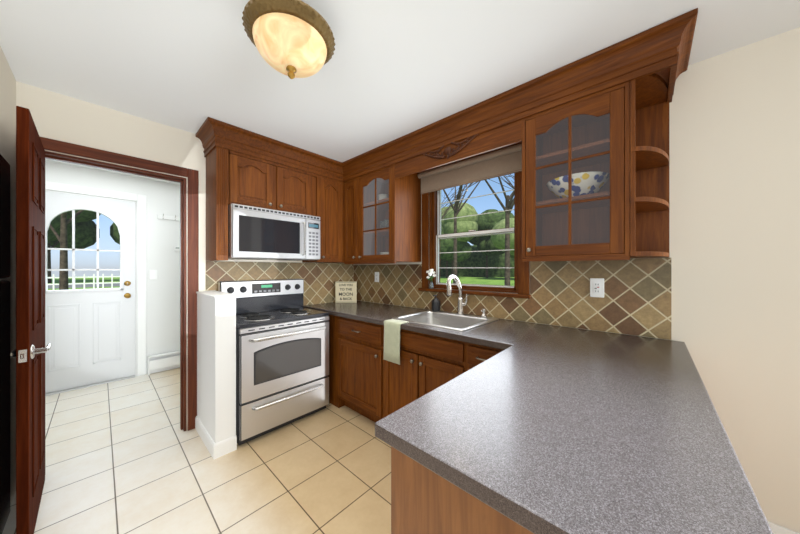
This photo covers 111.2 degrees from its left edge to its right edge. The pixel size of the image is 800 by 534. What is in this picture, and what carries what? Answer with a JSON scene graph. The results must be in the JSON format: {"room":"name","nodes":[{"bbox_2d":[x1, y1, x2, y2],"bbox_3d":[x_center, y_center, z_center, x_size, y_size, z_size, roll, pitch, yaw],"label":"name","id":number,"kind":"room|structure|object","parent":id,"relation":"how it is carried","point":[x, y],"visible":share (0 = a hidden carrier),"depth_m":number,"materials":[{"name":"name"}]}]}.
{"room":"kitchen","nodes":[
{"label":"kitchen","id":0,"kind":"room"},
{"bbox_2d":[0,46,15,505],"bbox_3d":[-0.768,0.105,0.167,4.400,2.430,0.120,0,0,42],"label":"wall","id":1,"kind":"structure","parent":0,"point":[7,116],"depth_m":1.49,"materials":[{"name":"beige paint"}]},
{"bbox_2d":[45,161,179,373],"bbox_3d":[-3.555,0.105,3.077,0.140,2.430,2.600,0,0,42],"label":"wall","id":2,"kind":"structure","parent":0,"point":[162,298],"depth_m":3.45,"materials":[{"name":"white paint"}]},
{"bbox_2d":[45,191,135,395],"bbox_3d":[-3.476,0.260,3.042,0.144,2.120,0.775,0,0,42],"label":"entry door","id":3,"kind":"structure","parent":2,"relation":"in","point":[90,336],"depth_m":3.06,"materials":[{"name":"white paint"}]},
{"bbox_2d":[45,181,145,375],"bbox_3d":[-3.529,0.211,3.091,0.160,2.217,0.969,0,0,42],"label":"trim","id":4,"kind":"structure","parent":2,"relation":"attached to","point":[140,283],"depth_m":3.34,"materials":[{"name":"white paint"}]},
{"bbox_2d":[149,270,156,279],"bbox_3d":[-3.106,0.085,3.450,0.016,0.120,0.075,0,0,42],"label":"light switch","id":5,"kind":"object","parent":2,"relation":"attached to","point":[152,274],"visible":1,"depth_m":3.44,"materials":[{"name":"white plastic"}]},
{"bbox_2d":[148,350,179,374],"bbox_3d":[-2.894,1.208,3.623,0.068,0.225,0.651,0,0,42],"label":"heater unit","id":6,"kind":"object","parent":2,"relation":"attached to","point":[163,362],"visible":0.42,"depth_m":3.48,"materials":[{"name":"white paint"}]},
{"bbox_2d":[157,214,179,220],"bbox_3d":[-2.986,-0.658,3.546,0.064,0.066,0.230,0,0,42],"label":"hook rail","id":7,"kind":"object","parent":2,"relation":"attached to","point":[167,217],"visible":1,"depth_m":3.55,"materials":[{"name":"white paint"}]},
{"bbox_2d":[16,81,307,429],"bbox_3d":[-1.510,0.105,2.543,0.100,2.430,2.630,0,0,42],"label":"wall","id":8,"kind":"structure","parent":0,"point":[60,117],"depth_m":1.96,"materials":[{"name":"beige paint"}]},
{"bbox_2d":[10,106,51,533],"bbox_3d":[-1.934,0.293,1.469,0.703,2.030,0.113,0,0,42],"label":"door leaf","id":9,"kind":"structure","parent":8,"relation":"in","point":[29,351],"depth_m":1.25,"materials":[{"name":"brown wood"}]},
{"bbox_2d":[39,136,198,430],"bbox_3d":[-2.019,0.257,1.986,0.136,2.127,0.894,0,0,42],"label":"trim","id":10,"kind":"structure","parent":8,"relation":"attached to","point":[192,175],"depth_m":2.22,"materials":[{"name":"brown wood"}]},
{"bbox_2d":[211,123,342,262],"bbox_3d":[-1.078,-0.584,2.658,0.379,1.048,1.139,0,0,42],"label":"upper cabinet","id":11,"kind":"object","parent":8,"relation":"attached to","point":[248,168],"depth_m":2.41,"materials":[{"name":"brown wood"}]},
{"bbox_2d":[228,204,319,260],"bbox_3d":[-1.165,-0.289,2.519,0.435,0.426,0.772,0,0,42],"label":"microwave","id":12,"kind":"object","parent":11,"relation":"attached to","point":[256,233],"visible":1,"depth_m":2.33,"materials":[{"name":"silver metal"}]},
{"bbox_2d":[206,261,353,305],"bbox_3d":[-1.115,0.331,2.891,0.010,0.778,1.560,0,0,42],"label":"backsplash","id":13,"kind":"structure","parent":8,"relation":"attached to","point":[320,279],"depth_m":2.90,"materials":[{"name":"tile"}]},
{"bbox_2d":[2,368,390,533],"bbox_3d":[-0.905,1.350,1.537,6.450,0.060,3.900,0,0,42],"label":"floor","id":14,"kind":"structure","parent":0,"point":[127,456],"depth_m":1.76,"materials":[{"name":"tile"}]},
{"bbox_2d":[0,154,9,533],"bbox_3d":[-1.911,0.400,0.739,0.900,1.840,0.984,0,0,42],"label":"fridge","id":15,"kind":"object","parent":14,"relation":"on","point":[4,340],"visible":1,"depth_m":1.28,"materials":[{"name":"black"}]},
{"bbox_2d":[218,279,328,444],"bbox_3d":[-1.089,0.718,2.433,0.610,1.205,0.759,0,0,42],"label":"stove","id":16,"kind":"object","parent":14,"relation":"on","point":[282,356],"visible":0.96,"depth_m":2.27,"materials":[{"name":"silver metal"}]},
{"bbox_2d":[328,314,335,405],"bbox_3d":[-0.560,0.882,2.987,0.665,0.876,0.666,0,0,42],"label":"base cabinet","id":17,"kind":"object","parent":14,"relation":"on","point":[332,318],"depth_m":2.65,"materials":[{"name":"brown wood"}]},
{"bbox_2d":[336,316,439,422],"bbox_3d":[-0.117,0.882,2.580,0.678,0.876,0.669,0,0,42],"label":"base cabinet","id":18,"kind":"object","parent":14,"relation":"on","point":[366,380],"depth_m":2.19,"materials":[{"name":"brown wood"}]},
{"bbox_2d":[303,301,699,376],"bbox_3d":[0.253,0.424,2.225,2.906,0.038,0.697,0,0,42],"label":"countertop","id":19,"kind":"structure","parent":18,"relation":"on","point":[657,353],"depth_m":1.60,"materials":[{"name":"laminate"}]},
{"bbox_2d":[335,282,356,302],"bbox_3d":[-0.628,0.281,3.188,0.243,0.245,0.024,0,0,-1],"label":"sign board","id":20,"kind":"object","parent":19,"relation":"on","point":[345,292],"visible":1,"depth_m":3.18,"materials":[{"name":"beige"}]},
{"bbox_2d":[391,310,498,330],"bbox_3d":[0.355,0.496,2.176,0.656,0.202,0.577,0,0,42],"label":"sink","id":21,"kind":"object","parent":19,"relation":"in","point":[452,320],"visible":0.35,"depth_m":2.31,"materials":[{"name":"silver metal"}]},
{"bbox_2d":[383,319,408,364],"bbox_3d":[-0.028,0.548,2.063,0.173,0.295,0.108,0,0,42],"label":"towel","id":22,"kind":"object","parent":21,"relation":"hanging from","point":[391,340],"visible":1,"depth_m":2.02,"materials":[{"name":"beige fabric"}]},
{"bbox_2d":[432,295,439,310],"bbox_3d":[0.332,0.321,2.531,0.080,0.147,0.080,0,0,42],"label":"soap dispenser","id":23,"kind":"object","parent":21,"relation":"on","point":[435,304],"visible":1,"depth_m":2.50,"materials":[{"name":"black plastic"}]},
{"bbox_2d":[447,275,486,316],"bbox_3d":[0.537,0.225,2.220,0.272,0.339,0.239,0,0,42],"label":"faucet","id":24,"kind":"object","parent":19,"relation":"on","point":[460,309],"visible":1,"depth_m":2.31,"materials":[{"name":"silver metal"}]},
{"bbox_2d":[391,446,533,533],"bbox_3d":[0.389,0.882,0.726,0.645,0.876,0.543,0,0,42],"label":"base cabinet","id":25,"kind":"object","parent":14,"relation":"on","point":[423,501],"depth_m":0.64,"materials":[{"name":"brown wood"}]},
{"bbox_2d":[375,341,772,533],"bbox_3d":[0.503,0.424,0.847,0.680,0.038,0.960,0,0,42],"label":"countertop","id":26,"kind":"structure","parent":25,"relation":"on","point":[536,428],"depth_m":0.63,"materials":[{"name":"laminate"}]},
{"bbox_2d":[452,339,503,378],"bbox_3d":[0.714,0.882,1.824,0.395,0.876,0.666,0,0,42],"label":"base cabinet","id":27,"kind":"object","parent":14,"relation":"on","point":[465,355],"depth_m":1.67,"materials":[{"name":"brown wood"}]},
{"bbox_2d":[195,291,236,458],"bbox_3d":[-1.439,0.757,2.129,0.560,1.125,0.148,0,0,42],"label":"wall","id":28,"kind":"structure","parent":0,"point":[215,422],"depth_m":1.97,"materials":[{"name":"white paint"}]},
{"bbox_2d":[0,0,799,184],"bbox_3d":[-0.990,-1.140,-2.041,11.150,0.060,9.300,0,0,42],"label":"ceiling","id":29,"kind":"structure","parent":0,"point":[390,70],"depth_m":1.42,"materials":[{"name":"white paint"}]},
{"bbox_2d":[242,0,335,78],"bbox_3d":[-0.476,-0.968,1.199,0.377,0.283,0.375,0,0,42],"label":"ceiling light","id":30,"kind":"object","parent":29,"relation":"attached to","point":[291,39],"visible":1,"depth_m":1.11,"materials":[{"name":"beige glass"}]},
{"bbox_2d":[354,27,799,532],"bbox_3d":[1.018,0.105,2.124,4.400,2.430,0.160,0,0,42],"label":"wall","id":31,"kind":"structure","parent":0,"point":[734,185],"depth_m":1.37,"materials":[{"name":"beige paint"}]},
{"bbox_2d":[343,157,354,263],"bbox_3d":[-0.414,-0.584,3.011,0.288,1.048,0.458,0,0,42],"label":"upper cabinet","id":32,"kind":"object","parent":31,"relation":"attached to","point":[349,165],"depth_m":2.91,"materials":[{"name":"brown wood"}]},
{"bbox_2d":[355,140,394,263],"bbox_3d":[-0.231,-0.584,2.843,0.785,1.048,0.458,0,0,42],"label":"upper cabinet","id":33,"kind":"object","parent":31,"relation":"attached to","point":[374,168],"depth_m":2.72,"materials":[{"name":"brown wood"}]},
{"bbox_2d":[378,194,385,199],"bbox_3d":[-0.176,-0.710,2.862,0.104,0.100,0.101,0,0,42],"label":"dish","id":34,"kind":"object","parent":33,"relation":"in","point":[381,195],"depth_m":2.82,"materials":[{"name":"white ceramic"}]},
{"bbox_2d":[381,219,388,227],"bbox_3d":[-0.130,-0.430,2.794,0.076,0.120,0.074,0,0,42],"label":"dish","id":35,"kind":"object","parent":33,"relation":"in","point":[384,221],"depth_m":2.76,"materials":[{"name":"white ceramic"}]},
{"bbox_2d":[395,80,534,263],"bbox_3d":[0.486,-0.584,2.226,1.254,1.048,0.404,0,0,42],"label":"upper cabinet","id":36,"kind":"object","parent":31,"relation":"attached to","point":[508,120],"depth_m":1.98,"materials":[{"name":"brown wood"}]},
{"bbox_2d":[418,143,530,298],"bbox_3d":[0.645,-0.355,2.410,1.083,1.160,0.231,0,0,42],"label":"kitchen window","id":37,"kind":"structure","parent":31,"relation":"in","point":[490,165],"depth_m":2.37,"materials":[{"name":"brown wood"}]},
{"bbox_2d":[426,269,435,288],"bbox_3d":[0.294,0.102,2.609,0.113,0.189,0.066,0,0,42],"label":"vase","id":38,"kind":"object","parent":37,"relation":"on","point":[430,277],"visible":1,"depth_m":2.60,"materials":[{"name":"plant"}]},
{"bbox_2d":[354,258,670,339],"bbox_3d":[0.472,0.173,2.505,2.856,0.462,0.010,0,0,42],"label":"backsplash","id":39,"kind":"structure","parent":31,"relation":"attached to","point":[636,300],"depth_m":1.86,"materials":[{"name":"tile"}]},
{"bbox_2d":[375,272,378,281],"bbox_3d":[-0.268,0.105,3.169,0.072,0.116,0.008,0,0,42],"label":"outlet","id":40,"kind":"object","parent":39,"relation":"attached to","point":[376,276],"visible":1,"depth_m":3.16,"materials":[{"name":"white plastic"}]},
{"bbox_2d":[590,278,603,297],"bbox_3d":[1.269,0.128,1.765,0.075,0.122,0.009,0,0,42],"label":"outlet","id":41,"kind":"object","parent":39,"relation":"attached to","point":[596,287],"visible":1,"depth_m":1.76,"materials":[{"name":"white plastic"}]},
{"bbox_2d":[535,36,634,259],"bbox_3d":[1.082,-0.584,1.681,0.520,1.048,0.404,0,0,42],"label":"upper cabinet","id":42,"kind":"object","parent":31,"relation":"attached to","point":[606,109],"depth_m":1.54,"materials":[{"name":"brown wood"}]},
{"bbox_2d":[546,171,609,197],"bbox_3d":[1.095,-0.474,1.695,0.336,0.130,0.336,0,0,42],"label":"bowl","id":43,"kind":"object","parent":42,"relation":"in","point":[575,184],"depth_m":1.59,"materials":[{"name":"multicoloured ceramic"}]},
{"bbox_2d":[635,12,697,257],"bbox_3d":[1.333,-0.584,1.463,0.305,1.048,0.388,0,0,42],"label":"upper cabinet","id":44,"kind":"object","parent":31,"relation":"attached to","point":[662,55],"depth_m":1.50,"materials":[{"name":"brown wood"}]},
{"bbox_2d":[768,521,799,533],"bbox_3d":[2.089,1.270,1.027,1.340,0.100,0.012,0,0,42],"label":"baseboard","id":45,"kind":"structure","parent":31,"relation":"attached to","point":[776,529],"depth_m":1.29,"materials":[{"name":"white paint"}]},
{"label":"outside","id":46,"kind":"structure","parent":0,"visible":0},
{"bbox_2d":[48,276,513,289],"bbox_3d":[-1.228,1.715,17.608,140.000,0.110,140.000,0,0,42],"label":"lawn","id":47,"kind":"structure","parent":46,"point":[484,281],"depth_m":33.80,"materials":[{"name":"green plant"}]},
{"bbox_2d":[49,210,83,289],"bbox_3d":[-17.134,-3.583,13.713,6.067,10.526,8.211,0,0,42],"label":"tree","id":48,"kind":"object","parent":47,"relation":"on","point":[62,237],"depth_m":13.72,"materials":[{"name":"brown plant"}]},
{"bbox_2d":[48,210,100,282],"bbox_3d":[-38.784,-4.233,29.582,10.054,11.826,9.005,0,0,42],"label":"tree","id":49,"kind":"object","parent":47,"relation":"on","point":[87,238],"depth_m":31.06,"materials":[{"name":"green plant"}]},
{"bbox_2d":[48,274,119,289],"bbox_3d":[-23.428,1.075,22.956,0.100,1.210,30.040,0,0,42],"label":"fence","id":50,"kind":"object","parent":47,"relation":"on","point":[93,277],"depth_m":21.82,"materials":[{"name":"white paint"}]},
{"bbox_2d":[110,223,119,243],"bbox_3d":[-33.584,-4.819,37.230,11.895,12.997,7.956,0,0,42],"label":"tree","id":51,"kind":"object","parent":47,"relation":"on","point":[115,236],"depth_m":32.34,"materials":[{"name":"green plant"}]},
{"bbox_2d":[441,187,466,218],"bbox_3d":[1.941,-6.319,29.587,12.474,15.997,12.253,0,0,42],"label":"tree","id":52,"kind":"object","parent":47,"relation":"on","point":[447,209],"depth_m":30.53,"materials":[{"name":"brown plant"}]},
{"bbox_2d":[440,226,471,277],"bbox_3d":[8.127,-2.758,44.146,7.402,8.876,7.935,0,0,42],"label":"tree","id":53,"kind":"object","parent":47,"relation":"on","point":[462,247],"depth_m":41.05,"materials":[{"name":"green plant"}]},
{"bbox_2d":[441,203,477,278],"bbox_3d":[9.147,-4.141,43.281,8.007,11.643,8.341,0,0,42],"label":"tree","id":54,"kind":"object","parent":47,"relation":"on","point":[469,222],"depth_m":39.24,"materials":[{"name":"green plant"}]},
{"bbox_2d":[443,181,479,282],"bbox_3d":[4.451,-5.156,20.029,9.611,13.672,10.952,0,0,42],"label":"tree","id":55,"kind":"object","parent":47,"relation":"on","point":[455,208],"depth_m":20.48,"materials":[{"name":"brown plant"}]},
{"bbox_2d":[440,245,513,276],"bbox_3d":[11.747,-0.180,51.498,59.128,9.120,13.668,0,0,13],"label":"hedge","id":56,"kind":"object","parent":47,"relation":"on","point":[477,259],"depth_m":50.64,"materials":[{"name":"green plant"}]},
{"bbox_2d":[468,209,513,277],"bbox_3d":[15.186,-4.018,46.521,9.018,11.397,6.485,0,0,42],"label":"tree","id":57,"kind":"object","parent":47,"relation":"on","point":[485,243],"depth_m":44.15,"materials":[{"name":"green plant"}]},
{"bbox_2d":[485,174,513,285],"bbox_3d":[6.830,-4.192,15.130,9.405,11.744,8.499,0,0,42],"label":"tree","id":58,"kind":"object","parent":47,"relation":"on","point":[509,204],"depth_m":15.71,"materials":[{"name":"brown plant"}]},
{"bbox_2d":[489,175,513,189],"bbox_3d":[11.091,-5.137,22.100,11.519,13.633,7.950,0,0,42],"label":"tree","id":59,"kind":"object","parent":47,"relation":"on","point":[510,184],"depth_m":24.93,"materials":[{"name":"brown plant"}]},
{"bbox_2d":[491,218,513,254],"bbox_3d":[16.694,-2.522,37.048,7.616,8.404,7.896,0,0,42],"label":"tree","id":60,"kind":"object","parent":47,"relation":"on","point":[499,240],"depth_m":35.45,"materials":[{"name":"green plant"}]}
]}

